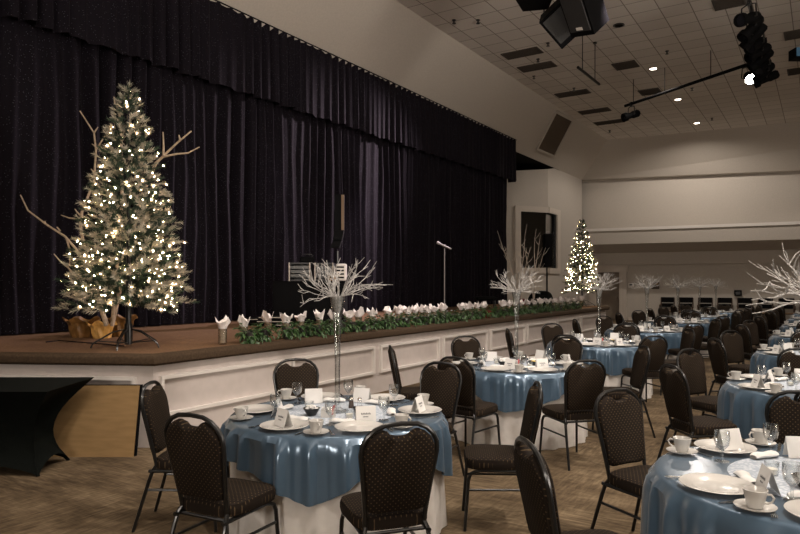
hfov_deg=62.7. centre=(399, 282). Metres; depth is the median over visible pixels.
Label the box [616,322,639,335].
banquet chair
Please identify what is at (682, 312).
banquet chair
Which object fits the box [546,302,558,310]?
potted plant
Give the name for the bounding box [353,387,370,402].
place card
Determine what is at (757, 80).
stage light
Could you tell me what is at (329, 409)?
caddy
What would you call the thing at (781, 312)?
banquet chair
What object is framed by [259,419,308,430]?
dinner plate
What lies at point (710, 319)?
satin overlay
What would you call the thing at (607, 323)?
banquet chair
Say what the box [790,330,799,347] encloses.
banquet chair
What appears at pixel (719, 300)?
armchair
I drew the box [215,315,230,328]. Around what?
tissue paper
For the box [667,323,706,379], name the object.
banquet chair
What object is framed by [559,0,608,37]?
speaker
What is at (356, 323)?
potted plant
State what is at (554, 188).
wall
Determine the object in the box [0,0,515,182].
curtain valance
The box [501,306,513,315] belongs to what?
potted plant
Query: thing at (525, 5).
speaker
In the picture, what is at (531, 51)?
ceiling vent
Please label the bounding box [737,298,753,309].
armchair
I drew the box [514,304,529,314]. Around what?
potted plant
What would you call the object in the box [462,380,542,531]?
banquet chair
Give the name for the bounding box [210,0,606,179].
wall
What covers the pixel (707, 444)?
dinner plate
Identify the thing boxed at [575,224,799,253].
wall ledge
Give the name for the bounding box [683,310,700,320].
banquet chair
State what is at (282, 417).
place card
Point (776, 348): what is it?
place card
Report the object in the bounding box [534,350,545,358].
place card
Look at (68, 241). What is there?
bare branch
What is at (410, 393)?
banquet chair
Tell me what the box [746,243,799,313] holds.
branch spray
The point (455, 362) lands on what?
dinner plate
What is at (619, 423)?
banquet chair
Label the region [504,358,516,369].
place card
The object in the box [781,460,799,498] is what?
water glass
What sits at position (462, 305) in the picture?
tissue paper
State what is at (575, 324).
banquet chair
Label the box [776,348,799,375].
banquet chair
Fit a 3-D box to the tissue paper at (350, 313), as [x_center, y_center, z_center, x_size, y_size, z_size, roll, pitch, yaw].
[-0.778,0.453,9.947,0.178,0.150,0.152,0,0,-7]
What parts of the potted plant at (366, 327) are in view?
pot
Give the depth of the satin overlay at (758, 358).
8.25 m
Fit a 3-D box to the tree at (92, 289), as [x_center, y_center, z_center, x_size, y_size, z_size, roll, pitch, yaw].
[-3.013,-0.764,7.262,1.445,2.955,1.424,0,0,18]
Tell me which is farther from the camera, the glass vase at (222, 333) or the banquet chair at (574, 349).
the banquet chair at (574, 349)
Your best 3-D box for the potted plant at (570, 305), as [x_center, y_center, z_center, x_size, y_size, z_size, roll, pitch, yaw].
[4.573,0.637,17.666,0.326,0.298,0.443,0,0,43]
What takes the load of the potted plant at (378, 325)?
on the stage
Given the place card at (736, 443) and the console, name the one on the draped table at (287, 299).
the console
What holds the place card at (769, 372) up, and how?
on the mat at (796, 386)
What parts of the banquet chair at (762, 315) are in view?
backrest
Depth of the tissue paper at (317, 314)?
9.45 m
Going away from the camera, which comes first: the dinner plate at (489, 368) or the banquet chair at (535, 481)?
the banquet chair at (535, 481)
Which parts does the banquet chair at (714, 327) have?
seat, backrest, frame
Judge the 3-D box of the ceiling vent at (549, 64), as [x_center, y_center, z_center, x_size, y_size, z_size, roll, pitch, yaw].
[3.828,-6.038,18.332,1.000,0.025,0.500,0,0,33]
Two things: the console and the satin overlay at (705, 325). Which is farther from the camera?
the satin overlay at (705, 325)
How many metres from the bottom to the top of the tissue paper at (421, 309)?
0.167 m
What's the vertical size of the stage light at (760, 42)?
0.626 m
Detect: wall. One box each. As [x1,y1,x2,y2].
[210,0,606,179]
[506,168,581,304]
[582,122,799,180]
[582,171,799,320]
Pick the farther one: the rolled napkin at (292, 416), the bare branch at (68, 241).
the bare branch at (68, 241)
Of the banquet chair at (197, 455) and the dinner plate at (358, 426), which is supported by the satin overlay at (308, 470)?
the dinner plate at (358, 426)
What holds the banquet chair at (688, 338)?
on the floor
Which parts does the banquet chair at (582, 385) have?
leg, leg, seat, seat frame, leg, frame, backrest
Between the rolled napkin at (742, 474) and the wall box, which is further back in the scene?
the wall box
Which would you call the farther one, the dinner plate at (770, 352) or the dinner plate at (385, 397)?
the dinner plate at (770, 352)
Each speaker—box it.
[330,194,344,263]
[516,0,551,11]
[539,0,574,48]
[542,233,552,290]
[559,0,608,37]
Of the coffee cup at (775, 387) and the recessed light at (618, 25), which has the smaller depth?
the coffee cup at (775, 387)
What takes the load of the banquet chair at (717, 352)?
on the floor
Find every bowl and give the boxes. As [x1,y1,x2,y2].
[303,404,319,415]
[498,359,504,364]
[528,360,535,365]
[791,472,799,486]
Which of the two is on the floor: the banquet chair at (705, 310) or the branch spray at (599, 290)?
the banquet chair at (705, 310)
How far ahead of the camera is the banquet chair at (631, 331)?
10.92 m
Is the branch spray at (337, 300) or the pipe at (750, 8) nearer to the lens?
the branch spray at (337, 300)
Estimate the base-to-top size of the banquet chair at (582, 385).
0.974 m
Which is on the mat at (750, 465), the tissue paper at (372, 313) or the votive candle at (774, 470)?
the votive candle at (774, 470)
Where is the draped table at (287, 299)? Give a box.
[272,281,347,323]
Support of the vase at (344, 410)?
on the mat at (298, 410)
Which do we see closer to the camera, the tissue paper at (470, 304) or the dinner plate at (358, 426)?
the dinner plate at (358, 426)
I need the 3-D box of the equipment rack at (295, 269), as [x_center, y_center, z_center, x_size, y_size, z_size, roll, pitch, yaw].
[-1.751,-0.196,11.592,0.380,0.320,0.366,0,0,0]
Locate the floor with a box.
[0,319,769,533]
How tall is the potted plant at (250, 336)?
0.292 m
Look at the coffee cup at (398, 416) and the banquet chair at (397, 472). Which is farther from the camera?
the coffee cup at (398, 416)
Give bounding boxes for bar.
[577,36,599,85]
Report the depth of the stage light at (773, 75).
16.01 m
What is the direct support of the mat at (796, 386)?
on the satin overlay at (744, 407)
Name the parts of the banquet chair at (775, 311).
backrest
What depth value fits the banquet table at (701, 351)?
14.46 m
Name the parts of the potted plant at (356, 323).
pot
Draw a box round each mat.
[287,402,395,424]
[480,360,553,369]
[727,457,799,499]
[774,380,799,389]
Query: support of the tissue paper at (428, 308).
in the glass vase
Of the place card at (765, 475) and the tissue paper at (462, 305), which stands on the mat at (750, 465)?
the place card at (765, 475)
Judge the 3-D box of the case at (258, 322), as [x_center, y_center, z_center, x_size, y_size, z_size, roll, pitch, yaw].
[-2.062,0.665,10.998,0.620,0.090,0.405,0,0,0]
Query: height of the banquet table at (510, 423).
0.736 m
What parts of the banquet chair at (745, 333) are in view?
frame, backrest, seat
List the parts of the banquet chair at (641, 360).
seat, backrest, frame, leg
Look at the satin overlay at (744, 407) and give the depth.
5.47 m
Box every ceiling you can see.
[396,0,799,139]
[516,152,557,170]
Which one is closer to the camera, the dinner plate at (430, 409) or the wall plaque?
the dinner plate at (430, 409)
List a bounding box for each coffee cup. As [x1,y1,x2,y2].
[234,406,247,418]
[277,388,291,398]
[308,419,323,432]
[352,385,366,391]
[394,413,410,426]
[417,393,429,404]
[464,352,472,358]
[514,364,524,371]
[515,351,523,356]
[560,354,568,360]
[563,362,571,369]
[602,341,609,345]
[667,436,691,452]
[727,371,740,379]
[742,485,774,508]
[748,428,769,443]
[760,344,767,349]
[769,383,781,392]
[771,367,783,375]
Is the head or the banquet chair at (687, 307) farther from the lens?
the banquet chair at (687, 307)
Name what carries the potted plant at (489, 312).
on the stage
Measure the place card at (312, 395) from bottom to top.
0.104 m
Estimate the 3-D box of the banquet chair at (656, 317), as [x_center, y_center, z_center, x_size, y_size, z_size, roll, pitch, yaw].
[5.754,1.166,14.181,0.423,0.974,0.572,0,0,33]
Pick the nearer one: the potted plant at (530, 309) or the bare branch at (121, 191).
the bare branch at (121, 191)
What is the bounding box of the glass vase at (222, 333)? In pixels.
[218,329,226,344]
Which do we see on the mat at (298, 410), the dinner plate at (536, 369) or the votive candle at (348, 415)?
the votive candle at (348, 415)
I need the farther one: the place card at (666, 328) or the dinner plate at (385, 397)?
the place card at (666, 328)
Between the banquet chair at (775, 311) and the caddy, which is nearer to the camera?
the caddy
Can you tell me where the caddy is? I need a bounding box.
[321,405,335,417]
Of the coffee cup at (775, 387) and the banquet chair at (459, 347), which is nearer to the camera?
the coffee cup at (775, 387)
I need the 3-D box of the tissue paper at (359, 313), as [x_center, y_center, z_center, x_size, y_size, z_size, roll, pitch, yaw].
[-0.643,0.445,10.257,0.179,0.167,0.157,0,0,-1]
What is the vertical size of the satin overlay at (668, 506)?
0.496 m
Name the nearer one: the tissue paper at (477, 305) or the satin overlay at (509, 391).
the satin overlay at (509, 391)
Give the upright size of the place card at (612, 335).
0.104 m
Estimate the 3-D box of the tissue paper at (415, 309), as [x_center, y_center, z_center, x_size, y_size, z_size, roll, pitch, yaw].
[0.262,0.453,11.557,0.152,0.150,0.178,0,0,-21]
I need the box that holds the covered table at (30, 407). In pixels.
[0,377,93,476]
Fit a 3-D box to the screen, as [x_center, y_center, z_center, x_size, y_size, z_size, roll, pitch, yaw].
[10.366,-5.960,16.994,0.420,0.340,0.311,0,0,0]
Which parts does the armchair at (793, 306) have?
backrest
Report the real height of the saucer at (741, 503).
0.017 m
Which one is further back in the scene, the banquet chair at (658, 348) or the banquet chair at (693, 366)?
the banquet chair at (658, 348)
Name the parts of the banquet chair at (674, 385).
leg, backrest, frame, seat frame, seat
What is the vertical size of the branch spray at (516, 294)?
0.421 m
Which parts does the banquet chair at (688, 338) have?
seat, backrest, frame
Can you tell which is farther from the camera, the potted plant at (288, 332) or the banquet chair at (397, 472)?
the potted plant at (288, 332)
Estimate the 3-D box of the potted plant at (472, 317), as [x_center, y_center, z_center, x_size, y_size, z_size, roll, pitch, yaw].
[1.339,0.622,12.739,0.410,0.283,0.395,0,0,-43]
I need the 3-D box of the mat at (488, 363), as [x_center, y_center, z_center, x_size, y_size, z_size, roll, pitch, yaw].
[1.277,0.895,7.188,0.810,0.004,0.810,0,0,33]
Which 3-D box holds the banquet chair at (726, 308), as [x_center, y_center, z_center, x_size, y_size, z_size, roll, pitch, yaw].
[10.473,1.166,21.298,0.423,0.974,0.572,0,0,40]
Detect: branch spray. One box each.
[298,257,392,311]
[490,265,542,300]
[574,270,621,296]
[631,274,662,293]
[664,274,690,291]
[690,274,712,289]
[708,279,727,288]
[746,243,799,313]
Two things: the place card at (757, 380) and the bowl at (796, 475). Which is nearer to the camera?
the bowl at (796, 475)
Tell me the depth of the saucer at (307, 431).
3.89 m
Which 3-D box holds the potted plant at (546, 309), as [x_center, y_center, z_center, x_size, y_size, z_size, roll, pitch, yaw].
[3.551,0.627,16.000,0.386,0.279,0.418,0,0,-3]
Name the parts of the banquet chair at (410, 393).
backrest, frame, seat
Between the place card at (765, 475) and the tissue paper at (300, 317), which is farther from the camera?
the tissue paper at (300, 317)
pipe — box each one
[624,50,746,106]
[746,0,766,38]
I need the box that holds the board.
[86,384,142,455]
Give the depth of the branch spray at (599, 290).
9.81 m
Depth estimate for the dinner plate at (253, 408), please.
4.62 m
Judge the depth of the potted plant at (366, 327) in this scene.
9.66 m
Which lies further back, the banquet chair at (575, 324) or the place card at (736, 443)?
the banquet chair at (575, 324)
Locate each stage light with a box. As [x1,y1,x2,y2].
[621,102,640,121]
[733,2,761,26]
[736,16,763,42]
[739,23,767,51]
[741,67,754,84]
[744,34,766,54]
[744,43,771,63]
[746,49,773,72]
[752,59,771,76]
[752,62,774,84]
[753,70,779,87]
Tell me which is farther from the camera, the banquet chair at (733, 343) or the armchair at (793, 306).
the armchair at (793, 306)
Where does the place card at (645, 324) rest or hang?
on the mat
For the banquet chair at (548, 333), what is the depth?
11.08 m
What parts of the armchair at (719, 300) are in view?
backrest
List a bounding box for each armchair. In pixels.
[659,297,674,311]
[678,297,693,314]
[697,297,712,309]
[716,298,732,310]
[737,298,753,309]
[757,298,774,313]
[778,298,795,314]
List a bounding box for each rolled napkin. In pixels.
[276,404,293,409]
[290,415,309,421]
[323,397,344,401]
[329,418,354,422]
[365,399,387,404]
[387,407,395,415]
[733,470,755,483]
[750,450,778,458]
[774,377,788,380]
[787,490,799,498]
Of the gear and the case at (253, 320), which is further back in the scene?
the gear
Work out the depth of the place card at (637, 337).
9.79 m
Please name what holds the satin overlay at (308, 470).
on the tablecloth
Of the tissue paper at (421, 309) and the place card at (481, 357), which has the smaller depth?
the place card at (481, 357)
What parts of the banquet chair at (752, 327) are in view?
backrest, seat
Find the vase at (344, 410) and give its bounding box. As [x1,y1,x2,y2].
[330,296,348,413]
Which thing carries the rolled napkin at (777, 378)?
on the mat at (796, 386)
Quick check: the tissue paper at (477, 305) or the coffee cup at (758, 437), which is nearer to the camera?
the coffee cup at (758, 437)
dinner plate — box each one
[233,404,276,413]
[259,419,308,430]
[301,392,340,398]
[334,420,381,432]
[371,393,404,401]
[398,405,441,414]
[452,361,477,364]
[481,366,510,371]
[527,367,557,371]
[555,361,582,364]
[582,343,598,345]
[609,344,630,346]
[679,473,754,494]
[694,439,756,453]
[738,383,769,389]
[741,374,775,379]
[764,351,783,354]
[784,499,799,516]
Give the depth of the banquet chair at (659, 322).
13.50 m
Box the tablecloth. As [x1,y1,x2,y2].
[229,462,446,533]
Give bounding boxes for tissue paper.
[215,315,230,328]
[238,314,249,326]
[261,310,273,321]
[280,313,292,322]
[294,311,306,321]
[313,309,324,319]
[327,309,339,319]
[343,310,354,317]
[353,306,364,316]
[366,307,377,316]
[383,306,393,314]
[394,305,403,313]
[402,305,412,313]
[410,305,418,312]
[417,304,424,311]
[423,305,432,311]
[429,304,438,311]
[437,302,447,310]
[457,302,465,309]
[468,301,474,308]
[473,301,481,307]
[479,301,487,307]
[499,299,506,305]
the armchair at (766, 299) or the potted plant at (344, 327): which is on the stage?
the potted plant at (344, 327)
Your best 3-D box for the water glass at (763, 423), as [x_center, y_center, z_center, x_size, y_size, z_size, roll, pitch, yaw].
[1.932,0.812,3.417,0.076,0.153,0.076,0,0,29]
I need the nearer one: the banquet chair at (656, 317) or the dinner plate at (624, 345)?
the dinner plate at (624, 345)
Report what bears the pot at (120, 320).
on the stage
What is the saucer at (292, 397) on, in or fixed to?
on the satin overlay at (308, 470)
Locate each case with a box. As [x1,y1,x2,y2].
[246,317,257,324]
[256,320,296,325]
[258,316,295,319]
[273,323,295,327]
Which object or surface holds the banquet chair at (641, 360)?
on the floor
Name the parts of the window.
pane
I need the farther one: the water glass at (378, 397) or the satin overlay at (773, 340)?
the satin overlay at (773, 340)
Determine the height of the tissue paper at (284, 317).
0.151 m
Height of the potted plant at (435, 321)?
0.292 m
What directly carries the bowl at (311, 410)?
on the mat at (298, 410)
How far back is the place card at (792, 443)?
3.36 m
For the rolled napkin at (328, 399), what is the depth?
4.90 m
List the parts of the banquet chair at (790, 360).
frame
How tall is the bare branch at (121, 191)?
2.895 m
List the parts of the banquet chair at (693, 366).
frame, backrest, seat, seat frame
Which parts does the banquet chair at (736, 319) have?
backrest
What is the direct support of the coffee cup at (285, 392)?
on the saucer at (292, 397)
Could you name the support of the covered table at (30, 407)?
on the floor
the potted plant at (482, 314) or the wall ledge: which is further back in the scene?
the wall ledge
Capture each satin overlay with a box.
[220,395,452,506]
[468,358,584,412]
[546,339,637,375]
[604,328,681,353]
[640,443,799,533]
[643,321,709,336]
[671,315,730,327]
[690,311,731,317]
[717,376,798,438]
[749,349,777,374]
[768,334,792,348]
[779,325,796,333]
[787,318,797,324]
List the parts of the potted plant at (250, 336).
pot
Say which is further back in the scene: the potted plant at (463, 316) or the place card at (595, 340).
the potted plant at (463, 316)
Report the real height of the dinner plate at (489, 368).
0.024 m
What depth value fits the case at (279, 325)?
10.41 m
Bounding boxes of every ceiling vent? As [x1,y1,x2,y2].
[501,46,543,59]
[517,61,556,72]
[554,89,590,97]
[578,107,611,114]
[593,119,622,125]
[611,60,639,70]
[638,88,661,95]
[711,0,746,10]
[784,29,799,40]
[787,68,799,75]
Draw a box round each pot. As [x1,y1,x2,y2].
[62,316,100,337]
[86,320,116,338]
[107,314,137,336]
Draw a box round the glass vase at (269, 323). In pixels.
[265,322,270,333]
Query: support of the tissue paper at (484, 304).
on the glass vase
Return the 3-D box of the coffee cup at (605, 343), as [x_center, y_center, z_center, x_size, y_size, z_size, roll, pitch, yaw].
[2.882,0.850,9.193,0.092,0.073,0.104,0,0,37]
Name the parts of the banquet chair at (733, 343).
frame, backrest, seat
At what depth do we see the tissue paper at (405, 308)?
11.18 m
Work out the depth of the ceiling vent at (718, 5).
14.19 m
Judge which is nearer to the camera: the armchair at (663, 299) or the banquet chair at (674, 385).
the banquet chair at (674, 385)
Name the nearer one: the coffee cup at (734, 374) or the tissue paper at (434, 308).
the coffee cup at (734, 374)
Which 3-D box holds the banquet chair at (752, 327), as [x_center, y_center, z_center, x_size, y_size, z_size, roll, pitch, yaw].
[6.547,1.166,11.909,0.423,0.974,0.572,0,0,-27]
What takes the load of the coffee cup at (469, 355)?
on the saucer
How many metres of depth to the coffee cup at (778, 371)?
6.25 m
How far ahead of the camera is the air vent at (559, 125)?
24.13 m
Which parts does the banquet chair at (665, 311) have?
backrest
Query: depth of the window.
26.03 m
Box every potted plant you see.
[232,323,263,343]
[249,323,280,342]
[273,320,301,340]
[289,322,317,336]
[304,319,331,337]
[314,317,341,334]
[329,317,354,333]
[342,316,365,331]
[355,316,377,331]
[365,314,387,329]
[375,313,397,329]
[386,313,407,327]
[396,312,416,327]
[404,312,426,325]
[414,311,435,324]
[423,309,444,323]
[434,310,452,322]
[443,309,460,321]
[453,309,470,321]
[461,308,479,319]
[471,307,486,318]
[478,306,498,317]
[490,306,506,317]
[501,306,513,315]
[505,305,522,315]
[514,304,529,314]
[522,304,536,313]
[530,303,544,312]
[537,304,552,313]
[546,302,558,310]
[554,301,568,310]
[563,301,575,308]
[571,300,584,308]
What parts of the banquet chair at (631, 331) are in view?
frame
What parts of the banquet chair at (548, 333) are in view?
backrest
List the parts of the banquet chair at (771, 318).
backrest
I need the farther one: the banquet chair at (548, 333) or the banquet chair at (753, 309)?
the banquet chair at (753, 309)
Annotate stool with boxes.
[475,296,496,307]
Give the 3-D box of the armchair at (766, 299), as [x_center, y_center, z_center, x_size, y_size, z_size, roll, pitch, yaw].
[14.677,1.130,26.327,0.620,1.040,0.583,0,0,27]
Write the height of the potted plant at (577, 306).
0.298 m
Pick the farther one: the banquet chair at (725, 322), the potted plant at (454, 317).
the banquet chair at (725, 322)
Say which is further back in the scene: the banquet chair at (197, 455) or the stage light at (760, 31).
the stage light at (760, 31)
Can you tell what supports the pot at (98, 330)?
on the stage
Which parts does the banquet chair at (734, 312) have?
backrest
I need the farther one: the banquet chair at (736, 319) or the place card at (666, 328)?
the banquet chair at (736, 319)
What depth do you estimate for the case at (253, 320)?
11.00 m
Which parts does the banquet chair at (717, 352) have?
leg, backrest, frame, seat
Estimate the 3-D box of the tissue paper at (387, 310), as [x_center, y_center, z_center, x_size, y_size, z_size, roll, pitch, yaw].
[-0.200,0.457,10.839,0.195,0.142,0.181,0,0,-7]
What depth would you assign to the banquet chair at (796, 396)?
4.53 m
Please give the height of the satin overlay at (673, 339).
0.387 m
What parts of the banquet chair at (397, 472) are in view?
leg, seat, seat frame, backrest, leg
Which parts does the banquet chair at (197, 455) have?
leg, backrest, frame, seat frame, leg, seat, leg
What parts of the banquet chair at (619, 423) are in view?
leg, frame, seat frame, backrest, seat, leg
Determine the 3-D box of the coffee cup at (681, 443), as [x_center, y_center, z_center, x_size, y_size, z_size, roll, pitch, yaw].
[1.477,0.850,3.448,0.104,0.073,0.092,0,0,-7]
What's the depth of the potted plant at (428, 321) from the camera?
11.15 m
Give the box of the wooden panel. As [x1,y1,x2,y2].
[52,385,139,456]
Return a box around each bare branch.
[20,195,107,326]
[61,111,108,323]
[110,97,122,325]
[114,131,199,324]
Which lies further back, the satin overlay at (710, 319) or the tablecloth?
the satin overlay at (710, 319)
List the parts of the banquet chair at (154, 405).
leg, frame, backrest, seat frame, leg, seat, leg, leg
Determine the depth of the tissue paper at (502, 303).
14.76 m
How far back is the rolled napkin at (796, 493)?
2.70 m
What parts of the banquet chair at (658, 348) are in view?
seat, leg, frame, backrest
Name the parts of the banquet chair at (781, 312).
backrest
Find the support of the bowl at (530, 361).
on the mat at (488, 363)
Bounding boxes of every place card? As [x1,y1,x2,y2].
[271,397,283,415]
[273,407,292,427]
[305,388,322,403]
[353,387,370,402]
[355,406,375,420]
[411,395,425,412]
[478,355,485,365]
[486,352,496,360]
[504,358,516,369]
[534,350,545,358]
[535,358,548,366]
[575,334,583,340]
[593,337,602,344]
[610,333,618,338]
[614,338,622,344]
[633,335,640,341]
[644,323,650,328]
[663,326,669,330]
[676,318,682,322]
[715,428,743,450]
[750,374,764,387]
[754,463,780,495]
[764,369,774,381]
[772,345,781,352]
[781,343,792,350]
[783,436,799,457]
[785,330,792,335]
[793,368,799,379]
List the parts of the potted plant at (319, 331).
pot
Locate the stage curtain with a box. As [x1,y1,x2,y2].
[0,16,506,334]
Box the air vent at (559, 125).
[536,110,573,157]
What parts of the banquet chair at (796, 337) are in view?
backrest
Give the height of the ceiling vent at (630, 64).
0.025 m
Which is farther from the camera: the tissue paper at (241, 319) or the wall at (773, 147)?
the wall at (773, 147)
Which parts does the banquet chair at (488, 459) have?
leg, leg, seat, seat frame, backrest, frame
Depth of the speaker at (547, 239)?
19.84 m
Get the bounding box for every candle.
[345,409,354,418]
[764,460,779,476]
[786,378,794,385]
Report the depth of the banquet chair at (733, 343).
9.40 m
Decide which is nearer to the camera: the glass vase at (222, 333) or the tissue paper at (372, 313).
the glass vase at (222, 333)
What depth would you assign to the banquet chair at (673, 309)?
20.35 m
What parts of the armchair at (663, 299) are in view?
backrest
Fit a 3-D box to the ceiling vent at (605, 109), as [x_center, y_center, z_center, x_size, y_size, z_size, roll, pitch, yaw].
[6.833,-6.038,23.048,1.050,0.025,0.500,0,0,33]
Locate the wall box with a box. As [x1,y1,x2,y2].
[734,290,741,295]
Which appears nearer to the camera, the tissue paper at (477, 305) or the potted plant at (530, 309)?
the tissue paper at (477, 305)
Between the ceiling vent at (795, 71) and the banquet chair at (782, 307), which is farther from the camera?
the banquet chair at (782, 307)
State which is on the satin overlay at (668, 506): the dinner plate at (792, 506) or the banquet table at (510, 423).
the dinner plate at (792, 506)
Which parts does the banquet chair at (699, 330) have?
seat, backrest, frame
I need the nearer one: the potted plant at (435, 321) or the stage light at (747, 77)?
the potted plant at (435, 321)
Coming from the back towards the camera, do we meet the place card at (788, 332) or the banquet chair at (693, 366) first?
the place card at (788, 332)
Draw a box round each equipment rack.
[289,263,312,280]
[314,263,334,280]
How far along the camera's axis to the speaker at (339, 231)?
12.00 m
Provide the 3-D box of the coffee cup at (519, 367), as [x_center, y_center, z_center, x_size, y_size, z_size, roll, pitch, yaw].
[1.193,0.850,6.538,0.104,0.073,0.092,0,0,15]
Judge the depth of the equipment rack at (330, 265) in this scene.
11.59 m
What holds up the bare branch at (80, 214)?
on the pot at (98, 330)
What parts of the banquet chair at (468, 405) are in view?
backrest, frame, leg, leg, seat frame, seat, leg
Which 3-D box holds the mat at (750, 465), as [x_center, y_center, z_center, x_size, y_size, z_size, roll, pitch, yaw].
[1.936,0.895,2.976,0.810,0.004,0.810,0,0,33]
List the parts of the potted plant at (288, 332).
pot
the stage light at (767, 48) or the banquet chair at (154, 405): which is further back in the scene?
the stage light at (767, 48)
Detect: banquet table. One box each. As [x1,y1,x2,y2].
[448,395,587,449]
[581,363,652,398]
[665,354,676,371]
[700,336,708,357]
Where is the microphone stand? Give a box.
[436,241,451,313]
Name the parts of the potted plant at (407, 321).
pot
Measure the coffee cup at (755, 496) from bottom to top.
0.073 m
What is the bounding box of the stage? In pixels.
[0,304,609,447]
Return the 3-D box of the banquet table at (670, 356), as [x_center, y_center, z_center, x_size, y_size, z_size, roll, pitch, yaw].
[4.697,1.278,12.478,1.505,0.736,1.499,0,0,33]
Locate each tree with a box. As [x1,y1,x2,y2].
[50,81,199,350]
[561,219,600,306]
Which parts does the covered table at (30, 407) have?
leg, leg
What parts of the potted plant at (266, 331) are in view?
pot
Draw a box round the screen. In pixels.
[788,47,799,61]
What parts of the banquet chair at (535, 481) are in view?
frame, backrest, seat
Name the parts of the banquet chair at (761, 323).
backrest, seat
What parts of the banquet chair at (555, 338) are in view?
backrest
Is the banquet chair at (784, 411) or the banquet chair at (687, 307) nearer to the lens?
the banquet chair at (784, 411)
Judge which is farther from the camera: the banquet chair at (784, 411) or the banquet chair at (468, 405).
the banquet chair at (468, 405)
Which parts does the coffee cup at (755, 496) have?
handle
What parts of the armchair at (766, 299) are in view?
backrest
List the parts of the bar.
rod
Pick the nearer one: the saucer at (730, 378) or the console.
the saucer at (730, 378)
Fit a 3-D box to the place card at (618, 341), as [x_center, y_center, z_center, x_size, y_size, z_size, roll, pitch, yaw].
[3.094,0.832,9.286,0.128,0.104,0.068,0,0,-30]
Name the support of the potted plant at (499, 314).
on the stage
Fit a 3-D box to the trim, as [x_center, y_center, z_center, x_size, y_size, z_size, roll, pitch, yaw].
[17.313,-2.310,24.231,21.800,0.120,0.130,0,0,27]
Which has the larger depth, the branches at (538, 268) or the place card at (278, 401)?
the branches at (538, 268)
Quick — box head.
[300,254,313,262]
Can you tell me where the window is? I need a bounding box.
[514,205,560,273]
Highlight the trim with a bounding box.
[575,221,799,231]
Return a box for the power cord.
[46,340,123,346]
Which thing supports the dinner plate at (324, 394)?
on the satin overlay at (308, 470)
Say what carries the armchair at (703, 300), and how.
on the floor
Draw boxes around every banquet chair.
[131,380,229,532]
[164,412,279,533]
[273,358,318,399]
[339,421,438,533]
[388,345,419,399]
[420,361,463,475]
[437,356,500,446]
[451,335,480,360]
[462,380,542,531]
[505,328,515,357]
[514,435,617,533]
[539,359,609,470]
[541,323,563,354]
[551,334,580,364]
[552,337,582,360]
[572,319,581,335]
[590,388,651,530]
[592,345,655,437]
[595,315,612,337]
[613,324,637,339]
[615,313,623,324]
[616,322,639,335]
[620,335,667,408]
[631,310,645,325]
[648,308,654,319]
[652,328,698,395]
[654,315,673,325]
[655,316,676,327]
[656,363,736,460]
[658,306,669,317]
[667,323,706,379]
[670,305,677,314]
[671,348,717,442]
[680,304,690,312]
[681,310,694,317]
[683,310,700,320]
[698,319,720,356]
[702,307,717,314]
[702,315,729,341]
[707,338,740,394]
[717,304,730,310]
[717,330,749,395]
[727,313,741,334]
[728,310,744,332]
[735,324,754,363]
[742,320,767,363]
[743,308,751,323]
[744,306,754,321]
[750,305,762,322]
[754,316,768,346]
[755,313,771,345]
[764,311,777,334]
[764,390,799,443]
[768,309,779,334]
[775,307,784,326]
[776,305,785,320]
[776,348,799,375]
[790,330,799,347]
[793,394,799,401]
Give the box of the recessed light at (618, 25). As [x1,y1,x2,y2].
[613,23,624,27]
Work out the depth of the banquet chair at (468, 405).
6.09 m
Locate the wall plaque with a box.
[652,282,658,288]
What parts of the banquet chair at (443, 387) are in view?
backrest, frame, seat, leg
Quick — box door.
[588,265,628,319]
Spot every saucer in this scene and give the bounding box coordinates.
[229,415,252,420]
[276,396,296,400]
[303,428,328,434]
[394,426,412,428]
[666,446,697,454]
[727,377,744,380]
[733,498,777,512]
[745,438,776,446]
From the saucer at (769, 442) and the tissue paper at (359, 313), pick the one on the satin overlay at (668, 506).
the saucer at (769, 442)
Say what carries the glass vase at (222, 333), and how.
on the stage
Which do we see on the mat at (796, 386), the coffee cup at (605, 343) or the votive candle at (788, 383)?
the votive candle at (788, 383)
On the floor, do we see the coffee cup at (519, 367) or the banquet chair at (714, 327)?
the banquet chair at (714, 327)
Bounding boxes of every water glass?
[325,400,336,425]
[378,397,389,420]
[714,430,729,462]
[763,423,778,451]
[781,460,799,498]
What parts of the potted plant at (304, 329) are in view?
pot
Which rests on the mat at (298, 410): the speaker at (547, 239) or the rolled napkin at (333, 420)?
the rolled napkin at (333, 420)
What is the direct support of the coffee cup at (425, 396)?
on the saucer
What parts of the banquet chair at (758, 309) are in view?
backrest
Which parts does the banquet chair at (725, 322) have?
backrest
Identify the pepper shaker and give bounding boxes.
[349,397,353,407]
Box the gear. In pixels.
[528,291,552,306]
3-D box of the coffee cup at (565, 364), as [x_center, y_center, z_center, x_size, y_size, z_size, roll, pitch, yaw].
[1.701,0.850,6.697,0.092,0.073,0.104,0,0,-20]
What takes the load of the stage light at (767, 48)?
hanging from the pipe at (750, 8)
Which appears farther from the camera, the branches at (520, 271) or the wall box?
the wall box
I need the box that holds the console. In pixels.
[336,264,346,280]
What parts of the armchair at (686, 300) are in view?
backrest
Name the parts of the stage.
panel frame, panel frame, panel frame, panel frame, panel frame, panel frame, panel frame, panel frame, panel frame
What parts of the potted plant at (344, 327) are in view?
pot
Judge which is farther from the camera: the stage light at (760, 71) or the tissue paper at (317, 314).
the stage light at (760, 71)
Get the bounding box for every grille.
[543,6,569,43]
[560,0,590,32]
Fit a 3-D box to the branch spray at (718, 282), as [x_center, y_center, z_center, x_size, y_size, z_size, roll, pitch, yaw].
[9.873,0.009,20.395,0.630,0.385,0.640,0,0,26]
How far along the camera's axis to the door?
29.59 m

